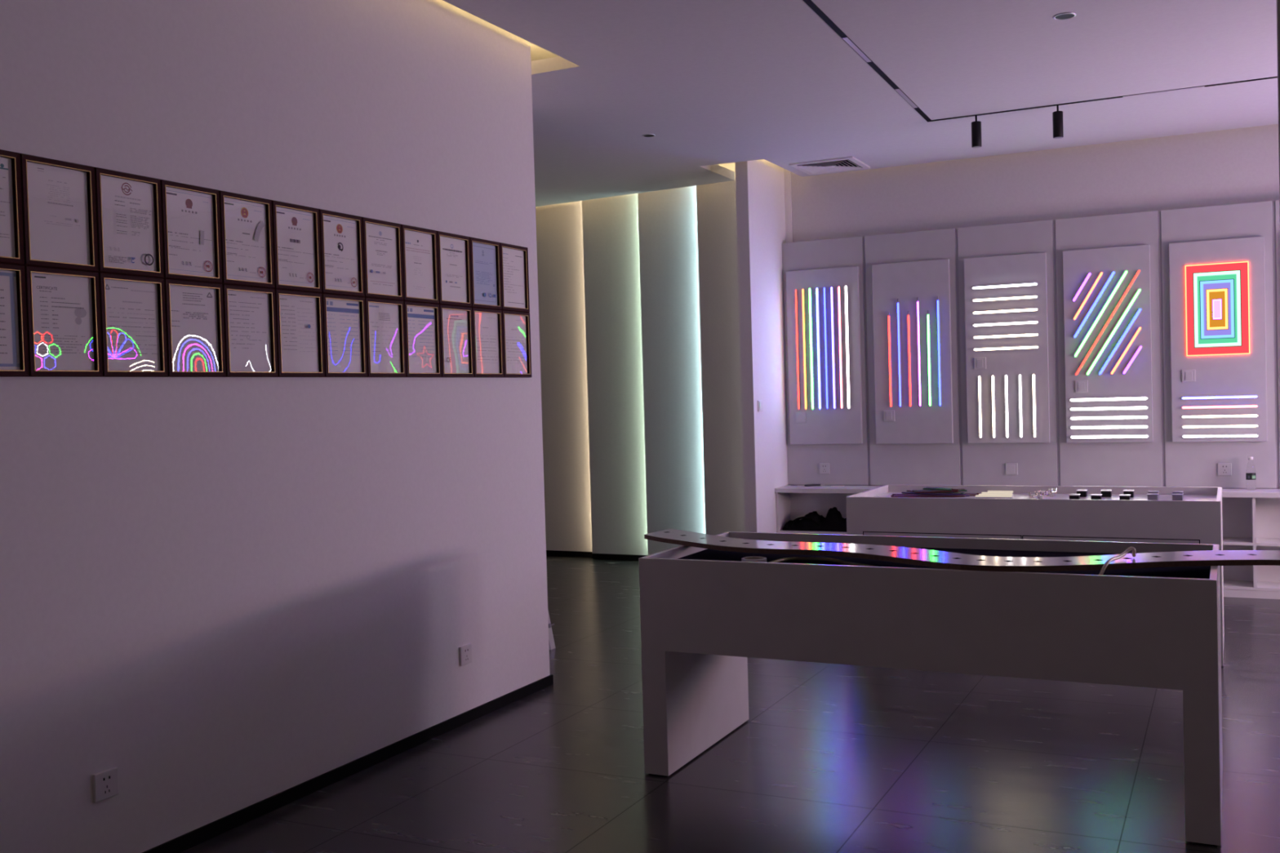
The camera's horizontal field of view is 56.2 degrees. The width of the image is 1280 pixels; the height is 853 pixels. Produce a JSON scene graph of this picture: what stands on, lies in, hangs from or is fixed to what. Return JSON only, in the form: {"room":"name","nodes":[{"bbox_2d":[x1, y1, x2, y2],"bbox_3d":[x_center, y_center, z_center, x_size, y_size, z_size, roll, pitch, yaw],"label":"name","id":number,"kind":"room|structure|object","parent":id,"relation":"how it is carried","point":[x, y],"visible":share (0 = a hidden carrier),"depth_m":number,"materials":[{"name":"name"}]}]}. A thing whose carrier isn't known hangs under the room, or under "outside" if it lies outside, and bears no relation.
{"room":"lighting showroom","nodes":[
{"label":"lighting showroom","id":0,"kind":"room"},
{"bbox_2d":[0,0,550,852],"bbox_3d":[-2.626,-0.280,2.548,0.644,3.520,8.270,-1,2,26],"label":"wall","id":1,"kind":"structure","parent":0,"point":[227,596],"depth_m":4.32,"materials":[{"name":"white paint"}]},
{"bbox_2d":[0,149,24,265],"bbox_3d":[-1.855,-0.626,3.371,0.021,0.324,0.253,-1,2,26],"label":"frame","id":2,"kind":"object","parent":1,"relation":"attached to","point":[11,237],"visible":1,"depth_m":3.46,"materials":[{"name":"red wood"}]},
{"bbox_2d":[0,262,29,377],"bbox_3d":[-1.846,-0.302,3.379,0.021,0.324,0.253,-1,2,26],"label":"frame","id":3,"kind":"object","parent":1,"relation":"attached to","point":[14,354],"visible":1,"depth_m":3.46,"materials":[{"name":"red wood"}]},
{"bbox_2d":[19,153,98,271],"bbox_3d":[-1.743,-0.636,3.599,0.021,0.324,0.253,-1,2,26],"label":"frame","id":4,"kind":"object","parent":1,"relation":"attached to","point":[59,206],"visible":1,"depth_m":3.60,"materials":[{"name":"red wood"}]},
{"bbox_2d":[24,265,102,377],"bbox_3d":[-1.733,-0.312,3.607,0.021,0.324,0.253,-1,2,26],"label":"frame","id":5,"kind":"object","parent":1,"relation":"attached to","point":[64,327],"visible":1,"depth_m":3.61,"materials":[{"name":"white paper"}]},
{"bbox_2d":[92,767,118,802],"bbox_3d":[-1.658,1.112,3.724,0.011,0.086,0.086,-1,2,26],"label":"wall socket","id":6,"kind":"object","parent":1,"relation":"attached to","point":[105,783],"visible":1,"depth_m":3.72,"materials":[{"name":"white plastic"}]},
{"bbox_2d":[94,167,164,278],"bbox_3d":[-1.630,-0.645,3.827,0.021,0.324,0.253,-1,2,26],"label":"frame","id":7,"kind":"object","parent":1,"relation":"attached to","point":[129,223],"visible":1,"depth_m":3.83,"materials":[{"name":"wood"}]},
{"bbox_2d":[98,271,168,377],"bbox_3d":[-1.621,-0.321,3.836,0.021,0.324,0.253,-1,2,26],"label":"frame","id":8,"kind":"object","parent":1,"relation":"attached to","point":[133,314],"visible":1,"depth_m":3.84,"materials":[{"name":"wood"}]},
{"bbox_2d":[160,179,222,283],"bbox_3d":[-1.518,-0.654,4.055,0.021,0.324,0.253,-1,2,26],"label":"frame","id":9,"kind":"object","parent":1,"relation":"attached to","point":[191,220],"visible":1,"depth_m":4.06,"materials":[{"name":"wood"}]},
{"bbox_2d":[164,278,226,377],"bbox_3d":[-1.509,-0.330,4.064,0.021,0.324,0.253,-1,2,26],"label":"frame","id":10,"kind":"object","parent":1,"relation":"attached to","point":[195,326],"visible":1,"depth_m":4.07,"materials":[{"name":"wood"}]},
{"bbox_2d":[218,190,275,288],"bbox_3d":[-1.406,-0.663,4.284,0.021,0.324,0.253,-1,2,26],"label":"frame","id":11,"kind":"object","parent":1,"relation":"attached to","point":[246,227],"visible":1,"depth_m":4.29,"materials":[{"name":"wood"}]},
{"bbox_2d":[222,284,278,377],"bbox_3d":[-1.396,-0.339,4.292,0.021,0.324,0.253,-1,2,26],"label":"frame","id":12,"kind":"object","parent":1,"relation":"attached to","point":[249,317],"visible":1,"depth_m":4.30,"materials":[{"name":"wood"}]},
{"bbox_2d":[271,200,322,293],"bbox_3d":[-1.293,-0.672,4.512,0.021,0.324,0.253,-1,2,26],"label":"frame","id":13,"kind":"object","parent":1,"relation":"attached to","point":[295,233],"visible":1,"depth_m":4.52,"materials":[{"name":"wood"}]},
{"bbox_2d":[275,288,324,377],"bbox_3d":[-1.284,-0.348,4.520,0.021,0.324,0.253,-1,2,26],"label":"frame","id":14,"kind":"object","parent":1,"relation":"attached to","point":[299,320],"visible":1,"depth_m":4.53,"materials":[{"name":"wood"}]},
{"bbox_2d":[319,208,364,297],"bbox_3d":[-1.181,-0.681,4.740,0.021,0.324,0.253,-1,2,26],"label":"frame","id":15,"kind":"object","parent":1,"relation":"attached to","point":[341,240],"visible":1,"depth_m":4.75,"materials":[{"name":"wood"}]},
{"bbox_2d":[322,293,367,377],"bbox_3d":[-1.171,-0.357,4.748,0.021,0.324,0.253,-1,2,26],"label":"frame","id":16,"kind":"object","parent":1,"relation":"attached to","point":[344,335],"visible":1,"depth_m":4.75,"materials":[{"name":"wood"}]},
{"bbox_2d":[142,674,553,852],"bbox_3d":[-2.288,1.449,2.459,0.030,0.050,8.285,-1,2,26],"label":"baseboard","id":17,"kind":"structure","parent":1,"relation":"attached to","point":[187,841],"depth_m":4.67,"materials":[{"name":"black"}]},
{"bbox_2d":[362,217,404,300],"bbox_3d":[-1.068,-0.690,4.968,0.021,0.324,0.253,-1,2,26],"label":"frame","id":18,"kind":"object","parent":1,"relation":"attached to","point":[382,245],"visible":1,"depth_m":4.98,"materials":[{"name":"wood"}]},
{"bbox_2d":[364,297,406,377],"bbox_3d":[-1.059,-0.366,4.976,0.021,0.324,0.253,-1,2,26],"label":"frame","id":19,"kind":"object","parent":1,"relation":"attached to","point":[384,323],"visible":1,"depth_m":4.99,"materials":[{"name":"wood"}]},
{"bbox_2d":[400,223,439,303],"bbox_3d":[-0.956,-0.699,5.196,0.021,0.324,0.253,-1,2,26],"label":"frame","id":20,"kind":"object","parent":1,"relation":"attached to","point":[420,251],"visible":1,"depth_m":5.21,"materials":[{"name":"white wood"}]},
{"bbox_2d":[404,301,441,377],"bbox_3d":[-0.947,-0.375,5.205,0.021,0.324,0.253,-1,2,26],"label":"frame","id":21,"kind":"object","parent":1,"relation":"attached to","point":[422,325],"visible":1,"depth_m":5.21,"materials":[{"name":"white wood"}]},
{"bbox_2d":[436,231,471,306],"bbox_3d":[-0.844,-0.708,5.424,0.021,0.324,0.253,-1,2,26],"label":"frame","id":22,"kind":"object","parent":1,"relation":"attached to","point":[453,255],"visible":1,"depth_m":5.43,"materials":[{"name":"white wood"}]},
{"bbox_2d":[439,304,474,377],"bbox_3d":[-0.834,-0.385,5.433,0.021,0.324,0.253,-1,2,26],"label":"frame","id":23,"kind":"object","parent":1,"relation":"attached to","point":[455,326],"visible":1,"depth_m":5.44,"materials":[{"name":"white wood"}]},
{"bbox_2d":[459,644,471,666],"bbox_3d":[-0.795,1.042,5.476,0.011,0.086,0.086,-1,2,26],"label":"wall socket","id":24,"kind":"object","parent":1,"relation":"attached to","point":[465,651],"visible":1,"depth_m":5.47,"materials":[{"name":"white plastic"}]},
{"bbox_2d":[469,236,502,310],"bbox_3d":[-0.731,-0.718,5.652,0.021,0.324,0.253,-1,2,26],"label":"frame","id":25,"kind":"object","parent":1,"relation":"attached to","point":[485,260],"visible":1,"depth_m":5.66,"materials":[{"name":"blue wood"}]},
{"bbox_2d":[471,306,504,377],"bbox_3d":[-0.722,-0.394,5.661,0.021,0.324,0.253,-1,2,26],"label":"frame","id":26,"kind":"object","parent":1,"relation":"attached to","point":[487,328],"visible":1,"depth_m":5.67,"materials":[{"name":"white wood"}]},
{"bbox_2d":[499,242,529,312],"bbox_3d":[-0.619,-0.727,5.881,0.021,0.324,0.253,-1,2,26],"label":"frame","id":27,"kind":"object","parent":1,"relation":"attached to","point":[513,263],"visible":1,"depth_m":5.89,"materials":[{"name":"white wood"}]},
{"bbox_2d":[502,310,531,377],"bbox_3d":[-0.610,-0.403,5.889,0.021,0.324,0.253,-1,2,26],"label":"frame","id":28,"kind":"object","parent":1,"relation":"attached to","point":[516,329],"visible":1,"depth_m":5.90,"materials":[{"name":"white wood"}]},
{"bbox_2d":[530,42,558,61],"bbox_3d":[-0.847,-2.177,4.458,10.600,0.070,13.400,-1,2,26],"label":"ceiling","id":29,"kind":"structure","parent":0,"point":[537,52],"depth_m":7.14,"materials":[{"name":"white paint"}]},
{"bbox_2d":[535,200,592,551],"bbox_3d":[-0.675,-0.567,11.029,0.850,3.435,0.020,-1,2,26],"label":"wall panel","id":30,"kind":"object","parent":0,"point":[559,227],"depth_m":11.04,"materials":[{"name":"white paint"}]},
{"bbox_2d":[582,193,648,555],"bbox_3d":[-0.136,-0.573,10.663,0.760,3.435,0.020,-1,2,26],"label":"wall panel","id":31,"kind":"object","parent":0,"point":[611,234],"depth_m":10.70,"materials":[{"name":"white paint"}]},
{"bbox_2d":[637,185,705,555],"bbox_3d":[0.362,-0.579,10.328,0.750,3.435,0.020,-1,2,26],"label":"wall panel","id":32,"kind":"object","parent":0,"point":[668,218],"depth_m":10.36,"materials":[{"name":"white paint"}]},
{"bbox_2d":[180,555,1279,852],"bbox_3d":[-0.744,1.405,4.550,10.600,0.060,13.400,-1,2,26],"label":"floor","id":33,"kind":"structure","parent":0,"point":[827,757],"depth_m":4.65,"materials":[{"name":"tile"}]},
{"bbox_2d":[547,609,555,649],"bbox_3d":[-0.596,0.865,7.073,0.178,0.887,0.076,-1,2,26],"label":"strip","id":34,"kind":"object","parent":33,"relation":"on","point":[552,646],"visible":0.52,"depth_m":7.04,"materials":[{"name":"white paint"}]},
{"bbox_2d":[546,550,592,557],"bbox_3d":[-0.693,1.177,11.116,0.690,0.055,0.026,-1,2,26],"label":"baseboard","id":35,"kind":"structure","parent":33,"relation":"on","point":[548,553],"depth_m":11.08,"materials":[{"name":"black"}]},
{"bbox_2d":[592,553,648,560],"bbox_3d":[-0.154,1.171,10.750,0.600,0.055,0.026,-1,2,26],"label":"baseboard","id":36,"kind":"structure","parent":33,"relation":"on","point":[595,556],"depth_m":10.76,"materials":[{"name":"black"}]},
{"bbox_2d":[638,531,1222,845],"bbox_3d":[1.108,0.899,4.602,2.012,0.843,0.904,-1,2,26],"label":"display table","id":37,"kind":"object","parent":33,"relation":"on","point":[704,612],"depth_m":4.22,"materials":[{"name":"white paint"}]},
{"bbox_2d":[741,556,766,562],"bbox_3d":[0.438,0.522,4.601,0.096,0.035,0.096,-1,2,26],"label":"tape roll","id":38,"kind":"object","parent":37,"relation":"on","point":[760,559],"visible":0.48,"depth_m":4.58,"materials":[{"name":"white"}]},
{"bbox_2d":[638,531,1220,693],"bbox_3d":[1.101,0.655,4.596,2.012,0.354,0.904,-1,2,26],"label":"tray","id":39,"kind":"object","parent":37,"relation":"on","point":[1153,627],"depth_m":4.18,"materials":[{"name":"white paint"}]},
{"bbox_2d":[644,528,1279,571],"bbox_3d":[1.174,0.469,4.444,2.811,0.020,0.681,-1,2,31],"label":"led light strip","id":40,"kind":"object","parent":37,"relation":"on","point":[912,556],"visible":0.99,"depth_m":4.21,"materials":[{"name":"multicoloured plastic"}]},
{"bbox_2d":[1098,546,1135,574],"bbox_3d":[1.589,0.470,4.040,0.310,0.098,0.026,-3,2,-42],"label":"loose cable","id":41,"kind":"object","parent":40,"relation":"on","point":[1129,548],"visible":0.85,"depth_m":4.07,"materials":[{"name":"beige plastic"}]},
{"bbox_2d":[774,484,1279,599],"bbox_3d":[3.580,0.796,8.406,5.438,0.710,0.318,-1,2,26],"label":"cabinet","id":42,"kind":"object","parent":33,"relation":"on","point":[1251,518],"depth_m":8.27,"materials":[{"name":"white paint"}]},
{"bbox_2d":[804,484,820,486],"bbox_3d":[1.393,0.465,9.569,0.165,0.017,0.020,-2,1,-9],"label":"utility knife","id":43,"kind":"object","parent":42,"relation":"on","point":[806,485],"visible":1,"depth_m":9.56,"materials":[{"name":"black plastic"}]},
{"bbox_2d":[782,506,846,532],"bbox_3d":[1.408,0.724,9.457,0.532,0.181,0.249,-1,2,30],"label":"bag","id":44,"kind":"object","parent":42,"relation":"on","point":[833,521],"visible":0.95,"depth_m":9.38,"materials":[{"name":"fabric"}]},
{"bbox_2d":[774,484,1279,497],"bbox_3d":[3.571,0.459,8.398,5.438,0.035,0.318,-1,2,26],"label":"countertop","id":45,"kind":"structure","parent":42,"relation":"on","point":[1226,492],"depth_m":9.19,"materials":[{"name":"white paint"}]},
{"bbox_2d":[777,529,1279,546],"bbox_3d":[3.580,0.789,8.406,5.434,0.020,0.278,-1,2,26],"label":"shelf","id":46,"kind":"object","parent":42,"relation":"attached to","point":[1228,539],"depth_m":8.20,"materials":[{"name":"white paint"}]},
{"bbox_2d":[1245,457,1256,489],"bbox_3d":[4.155,0.318,8.161,0.062,0.223,0.062,-1,2,26],"label":"water bottle","id":47,"kind":"object","parent":42,"relation":"on","point":[1251,475],"visible":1,"depth_m":8.14,"materials":[{"name":"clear plastic"}]},
{"bbox_2d":[1223,580,1279,591],"bbox_3d":[3.589,1.089,8.414,5.434,0.020,0.278,-1,2,26],"label":"shelf","id":48,"kind":"object","parent":42,"relation":"attached to","point":[1228,585],"depth_m":8.07,"materials":[{"name":"white paint"}]},
{"bbox_2d":[845,484,1224,666],"bbox_3d":[2.283,0.800,6.943,1.958,0.853,0.901,-1,2,26],"label":"display table","id":49,"kind":"object","parent":33,"relation":"on","point":[1197,518],"depth_m":6.59,"materials":[{"name":"white paint"}]},
{"bbox_2d":[975,495,1012,497],"bbox_3d":[2.081,0.410,7.056,0.210,0.007,0.018,-1,2,26],"label":"diffuser","id":50,"kind":"object","parent":49,"relation":"attached to","point":[975,495],"depth_m":7.05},
{"bbox_2d":[978,493,1013,495],"bbox_3d":[2.123,0.406,7.158,0.197,0.007,0.018,-1,2,26],"label":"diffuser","id":51,"kind":"object","parent":49,"relation":"attached to","point":[979,494],"depth_m":7.15,"materials":[{"name":"white plastic"}]},
{"bbox_2d":[987,490,1013,492],"bbox_3d":[2.211,0.398,7.360,0.151,0.007,0.018,-1,2,26],"label":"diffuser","id":52,"kind":"object","parent":49,"relation":"attached to","point":[988,491],"depth_m":7.35,"materials":[{"name":"white plastic"}]},
{"bbox_2d":[845,484,1222,571],"bbox_3d":[2.277,0.558,6.938,1.958,0.359,0.900,-1,2,26],"label":"tray","id":53,"kind":"object","parent":49,"relation":"on","point":[1197,518],"depth_m":6.57,"materials":[{"name":"white paint"}]},
{"bbox_2d":[1034,495,1043,498],"bbox_3d":[2.292,0.410,6.901,0.040,0.024,0.028,-2,2,-13],"label":"metal clip","id":54,"kind":"object","parent":49,"relation":"on","point":[1035,496],"visible":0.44,"depth_m":6.89,"materials":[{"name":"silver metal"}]},
{"bbox_2d":[1041,490,1050,496],"bbox_3d":[2.350,0.390,6.948,0.040,0.030,0.032,-2,2,-13],"label":"metal clip","id":55,"kind":"object","parent":49,"relation":"on","point":[1048,493],"visible":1,"depth_m":6.94,"materials":[{"name":"silver metal"}]},
{"bbox_2d":[1048,488,1057,492],"bbox_3d":[2.467,0.380,7.168,0.040,0.026,0.030,-2,2,-28],"label":"metal clip","id":56,"kind":"object","parent":49,"relation":"on","point":[1054,490],"visible":0.8,"depth_m":7.16,"materials":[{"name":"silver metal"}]},
{"bbox_2d":[1068,493,1080,499],"bbox_3d":[2.493,0.404,6.881,0.058,0.029,0.072,-1,2,26],"label":"sample","id":57,"kind":"object","parent":49,"relation":"on","point":[1072,496],"visible":0.91,"depth_m":6.86,"materials":[{"name":"black metal"}]},
{"bbox_2d":[1075,489,1087,497],"bbox_3d":[2.592,0.392,7.038,0.058,0.038,0.072,-1,2,26],"label":"sample","id":58,"kind":"object","parent":49,"relation":"on","point":[1083,493],"visible":0.89,"depth_m":7.01,"materials":[{"name":"black metal"}]},
{"bbox_2d":[1090,493,1102,499],"bbox_3d":[2.598,0.402,6.829,0.058,0.029,0.072,-1,2,26],"label":"sample","id":59,"kind":"object","parent":49,"relation":"on","point":[1093,496],"visible":0.91,"depth_m":6.80,"materials":[{"name":"black metal"}]},
{"bbox_2d":[1100,489,1111,497],"bbox_3d":[2.716,0.390,6.988,0.058,0.038,0.072,-1,2,26],"label":"sample","id":60,"kind":"object","parent":49,"relation":"on","point":[1105,493],"visible":0.94,"depth_m":6.96,"materials":[{"name":"black metal"}]},
{"bbox_2d":[1119,494,1130,500],"bbox_3d":[2.733,0.400,6.762,0.058,0.029,0.072,-1,2,26],"label":"sample","id":61,"kind":"object","parent":49,"relation":"on","point":[1121,496],"visible":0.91,"depth_m":6.74,"materials":[{"name":"black metal"}]},
{"bbox_2d":[1122,489,1134,497],"bbox_3d":[2.824,0.388,6.934,0.058,0.038,0.072,-1,2,26],"label":"sample","id":62,"kind":"object","parent":49,"relation":"on","point":[1131,492],"visible":0.88,"depth_m":6.91,"materials":[{"name":"black metal"}]},
{"bbox_2d":[1146,493,1158,500],"bbox_3d":[2.871,0.394,6.716,0.058,0.034,0.072,-1,2,26],"label":"sample","id":63,"kind":"object","parent":49,"relation":"on","point":[1151,496],"visible":0.97,"depth_m":6.69,"materials":[{"name":"grey plastic"}]},
{"bbox_2d":[1146,493,1158,495],"bbox_3d":[2.870,0.379,6.716,0.058,0.004,0.072,-1,2,26],"label":"diffuser","id":64,"kind":"object","parent":63,"relation":"attached to","point":[1148,494],"depth_m":6.70,"materials":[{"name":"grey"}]},
{"bbox_2d":[1147,490,1159,493],"bbox_3d":[2.943,0.388,6.876,0.058,0.034,0.072,-1,2,26],"label":"sample","id":65,"kind":"object","parent":49,"relation":"on","point":[1148,491],"visible":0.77,"depth_m":6.85,"materials":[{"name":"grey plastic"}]},
{"bbox_2d":[1171,493,1183,500],"bbox_3d":[2.984,0.393,6.661,0.058,0.034,0.072,-1,2,26],"label":"sample","id":66,"kind":"object","parent":49,"relation":"on","point":[1175,496],"visible":0.94,"depth_m":6.63,"materials":[{"name":"grey plastic"}]},
{"bbox_2d":[1172,490,1183,493],"bbox_3d":[3.058,0.386,6.819,0.058,0.034,0.072,-1,2,26],"label":"sample","id":67,"kind":"object","parent":49,"relation":"on","point":[1173,491],"visible":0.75,"depth_m":6.80,"materials":[{"name":"grey plastic"}]},
{"bbox_3d":[1.807,0.408,7.345,0.319,0.010,0.078,-1,2,26],"label":"strip","id":68,"kind":"object","parent":49,"relation":"on","visible":0},
{"bbox_2d":[922,488,951,490],"bbox_3d":[1.814,0.382,7.305,0.032,0.010,0.200,-3,2,-44],"label":"strip","id":69,"kind":"object","parent":68,"relation":"on","point":[922,488],"visible":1,"depth_m":7.32,"materials":[{"name":"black plastic"}]},
{"bbox_2d":[735,159,787,533],"bbox_3d":[0.990,-0.562,9.462,0.098,3.520,0.840,-1,2,26],"label":"wall pier","id":70,"kind":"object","parent":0,"point":[759,184],"visible":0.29,"depth_m":9.25,"materials":[{"name":"white paint"}]},
{"bbox_2d":[757,400,763,411],"bbox_3d":[0.922,-0.157,9.183,0.015,0.086,0.086,-1,2,26],"label":"light switch","id":71,"kind":"object","parent":70,"relation":"attached to","point":[759,402],"visible":1,"depth_m":9.16,"materials":[{"name":"white plastic"}]},
{"bbox_2d":[443,0,1278,206],"bbox_3d":[-1.036,-1.831,4.063,9.800,0.070,12.500,-1,2,26],"label":"ceiling","id":72,"kind":"structure","parent":0,"point":[715,82],"depth_m":6.67,"materials":[{"name":"white paint"}]},
{"bbox_2d":[642,133,655,137],"bbox_3d":[0.059,-1.925,7.937,0.084,0.005,0.084,-1,2,26],"label":"recessed light","id":73,"kind":"object","parent":72,"relation":"in","point":[645,135],"visible":1,"depth_m":7.93,"materials":[{"name":"metal"}]},
{"bbox_2d":[789,155,870,174],"bbox_3d":[1.455,-1.991,9.176,0.490,0.016,0.490,-1,2,26],"label":"ceiling vent","id":74,"kind":"object","parent":72,"relation":"in","point":[846,163],"visible":1,"depth_m":9.15,"materials":[{"name":"white plastic"}]},
{"bbox_2d":[803,0,1277,121],"bbox_3d":[2.114,-1.879,3.826,3.938,0.003,6.861,-1,2,26],"label":"ceiling track","id":75,"kind":"object","parent":72,"relation":"attached to","point":[809,2],"visible":1,"depth_m":6.91,"materials":[{"name":"black metal"}]},
{"bbox_2d":[971,115,982,147],"bbox_3d":[2.137,-1.876,7.623,0.061,0.200,0.061,-1,2,26],"label":"track spotlight","id":76,"kind":"object","parent":75,"relation":"attached to","point":[976,125],"visible":1,"depth_m":7.60,"materials":[{"name":"black metal"}]},
{"bbox_2d":[1052,105,1063,138],"bbox_3d":[2.579,-1.883,7.405,0.061,0.200,0.061,-1,2,26],"label":"track spotlight","id":77,"kind":"object","parent":75,"relation":"attached to","point":[1057,116],"visible":1,"depth_m":7.38,"materials":[{"name":"black metal"}]},
{"bbox_2d":[1053,12,1075,19],"bbox_3d":[1.988,-1.921,5.615,0.100,0.005,0.100,-1,2,26],"label":"recessed light","id":78,"kind":"object","parent":72,"relation":"in","point":[1064,15],"visible":1,"depth_m":5.61,"materials":[{"name":"metal"}]},
{"bbox_2d":[791,124,1279,488],"bbox_3d":[3.799,-0.622,8.628,6.000,3.520,0.150,-1,2,26],"label":"wall","id":79,"kind":"structure","parent":0,"point":[1237,166],"depth_m":8.89,"materials":[{"name":"white paint"}]},
{"bbox_2d":[696,162,792,535],"bbox_3d":[0.894,-0.585,9.977,0.835,3.435,0.020,-1,2,26],"label":"wall","id":80,"kind":"structure","parent":79,"relation":"attached to","point":[716,202],"depth_m":10.07,"materials":[{"name":"white paint"}]},
{"bbox_2d":[786,266,862,444],"bbox_3d":[1.459,-0.555,9.541,0.590,1.391,0.065,-1,2,26],"label":"panel","id":81,"kind":"object","parent":79,"relation":"attached to","point":[824,320],"visible":1,"depth_m":9.52,"materials":[{"name":"grey plastic"}]},
{"bbox_2d":[795,412,805,422],"bbox_3d":[1.290,-0.072,9.629,0.086,0.086,0.010,-1,2,26],"label":"dimmer switch","id":82,"kind":"object","parent":81,"relation":"attached to","point":[800,417],"depth_m":9.62,"materials":[{"name":"grey plastic"}]},
{"bbox_2d":[818,462,830,474],"bbox_3d":[1.476,0.337,9.598,0.086,0.086,0.011,-1,2,26],"label":"wall socket","id":83,"kind":"object","parent":79,"relation":"attached to","point":[824,468],"visible":1,"depth_m":9.59,"materials":[{"name":"grey plastic"}]},
{"bbox_2d":[782,235,867,485],"bbox_3d":[1.476,-0.509,9.583,0.660,1.956,0.022,-1,2,26],"label":"wall panel","id":84,"kind":"object","parent":79,"relation":"attached to","point":[848,463],"depth_m":9.56,"materials":[{"name":"white paint"}]},
{"bbox_2d":[864,228,959,485],"bbox_3d":[2.103,-0.519,9.274,0.695,1.956,0.022,-1,2,26],"label":"wall panel","id":85,"kind":"object","parent":79,"relation":"attached to","point":[911,464],"depth_m":9.27,"materials":[{"name":"white paint"}]},
{"bbox_2d":[871,258,953,444],"bbox_3d":[2.093,-0.566,9.231,0.590,1.396,0.061,-1,2,26],"label":"panel","id":86,"kind":"object","parent":79,"relation":"attached to","point":[912,310],"visible":1,"depth_m":9.22,"materials":[{"name":"grey plastic"}]},
{"bbox_2d":[884,410,894,421],"bbox_3d":[1.935,-0.082,9.311,0.086,0.086,0.010,-1,2,26],"label":"dimmer switch","id":87,"kind":"object","parent":86,"relation":"attached to","point":[889,415],"depth_m":9.30,"materials":[{"name":"grey plastic"}]},
{"bbox_2d":[964,252,1049,443],"bbox_3d":[2.723,-0.573,8.919,0.588,1.391,0.062,-1,2,26],"label":"panel","id":88,"kind":"object","parent":79,"relation":"attached to","point":[1006,296],"visible":1,"depth_m":8.90,"materials":[{"name":"grey plastic"}]},
{"bbox_2d":[973,357,986,368],"bbox_3d":[2.549,-0.474,8.993,0.086,0.086,0.010,-1,2,26],"label":"dimmer switch","id":89,"kind":"object","parent":88,"relation":"attached to","point":[979,362],"depth_m":8.98,"materials":[{"name":"grey plastic"}]},
{"bbox_2d":[957,219,1057,485],"bbox_3d":[2.740,-0.530,8.959,0.682,1.956,0.022,-1,2,26],"label":"wall panel","id":90,"kind":"object","parent":79,"relation":"attached to","point":[983,464],"depth_m":8.94,"materials":[{"name":"white paint"}]},
{"bbox_2d":[1005,462,1017,475],"bbox_3d":[2.775,0.317,8.957,0.086,0.086,0.012,-1,2,26],"label":"light switch","id":91,"kind":"object","parent":79,"relation":"attached to","point":[1011,468],"visible":1,"depth_m":8.95,"materials":[{"name":"grey plastic"}]},
{"bbox_2d":[862,200,1275,238],"bbox_3d":[3.614,-1.516,8.551,5.438,0.013,0.088,-1,2,26],"label":"trim","id":92,"kind":"structure","parent":79,"relation":"attached to","point":[1273,201],"depth_m":8.79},
{"bbox_2d":[862,202,1279,488],"bbox_3d":[3.640,-0.539,8.570,5.438,1.943,0.100,-1,2,26],"label":"trim","id":93,"kind":"structure","parent":79,"relation":"attached to","point":[1273,216],"depth_m":8.78,"materials":[{"name":"grey"}]},
{"bbox_2d":[1062,244,1153,442],"bbox_3d":[3.353,-0.582,8.607,0.580,1.392,0.065,-1,2,26],"label":"panel","id":94,"kind":"object","parent":79,"relation":"attached to","point":[1107,296],"visible":1,"depth_m":8.59,"materials":[{"name":"grey plastic"}]},
{"bbox_2d":[1075,380,1088,392],"bbox_3d":[3.195,-0.291,8.682,0.086,0.086,0.010,-1,2,26],"label":"dimmer switch","id":95,"kind":"object","parent":94,"relation":"attached to","point":[1081,386],"depth_m":8.67,"materials":[{"name":"grey plastic"}]},
{"bbox_2d":[1055,210,1162,486],"bbox_3d":[3.373,-0.540,8.647,0.687,1.956,0.022,-1,2,26],"label":"wall panel","id":96,"kind":"object","parent":79,"relation":"attached to","point":[1082,464],"depth_m":8.63,"materials":[{"name":"white paint"}]},
{"bbox_2d":[1168,236,1267,442],"bbox_3d":[3.992,-0.591,8.294,0.592,1.392,0.060,-1,2,26],"label":"panel","id":97,"kind":"object","parent":79,"relation":"attached to","point":[1217,287],"visible":1,"depth_m":8.28,"materials":[{"name":"grey plastic"}]},
{"bbox_2d":[1182,369,1195,382],"bbox_3d":[3.827,-0.354,8.368,0.086,0.086,0.010,-1,2,26],"label":"dimmer switch","id":98,"kind":"object","parent":97,"relation":"attached to","point":[1188,375],"depth_m":8.36,"materials":[{"name":"grey plastic"}]},
{"bbox_2d":[1160,200,1275,488],"bbox_3d":[4.011,-0.550,8.332,0.691,1.956,0.022,-1,2,26],"label":"wall panel","id":99,"kind":"object","parent":79,"relation":"attached to","point":[1188,464],"depth_m":8.32,"materials":[{"name":"white paint"}]},
{"bbox_2d":[1217,462,1231,475],"bbox_3d":[4.057,0.297,8.325,0.086,0.086,0.011,-1,2,26],"label":"wall socket","id":100,"kind":"object","parent":79,"relation":"attached to","point":[1224,468],"visible":1,"depth_m":8.32,"materials":[{"name":"grey plastic"}]},
{"bbox_2d":[1275,200,1279,485],"bbox_3d":[4.649,-0.560,8.018,0.687,1.956,0.022,-1,2,26],"label":"trim","id":101,"kind":"structure","parent":79,"relation":"attached to","point":[1277,202],"depth_m":8.15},
{"bbox_2d":[1276,0,1279,205],"bbox_3d":[1.210,-0.217,2.212,0.049,3.190,0.050,-1,2,26],"label":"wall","id":102,"kind":"structure","parent":0,"point":[1277,1],"depth_m":2.19,"materials":[{"name":"white paint"}]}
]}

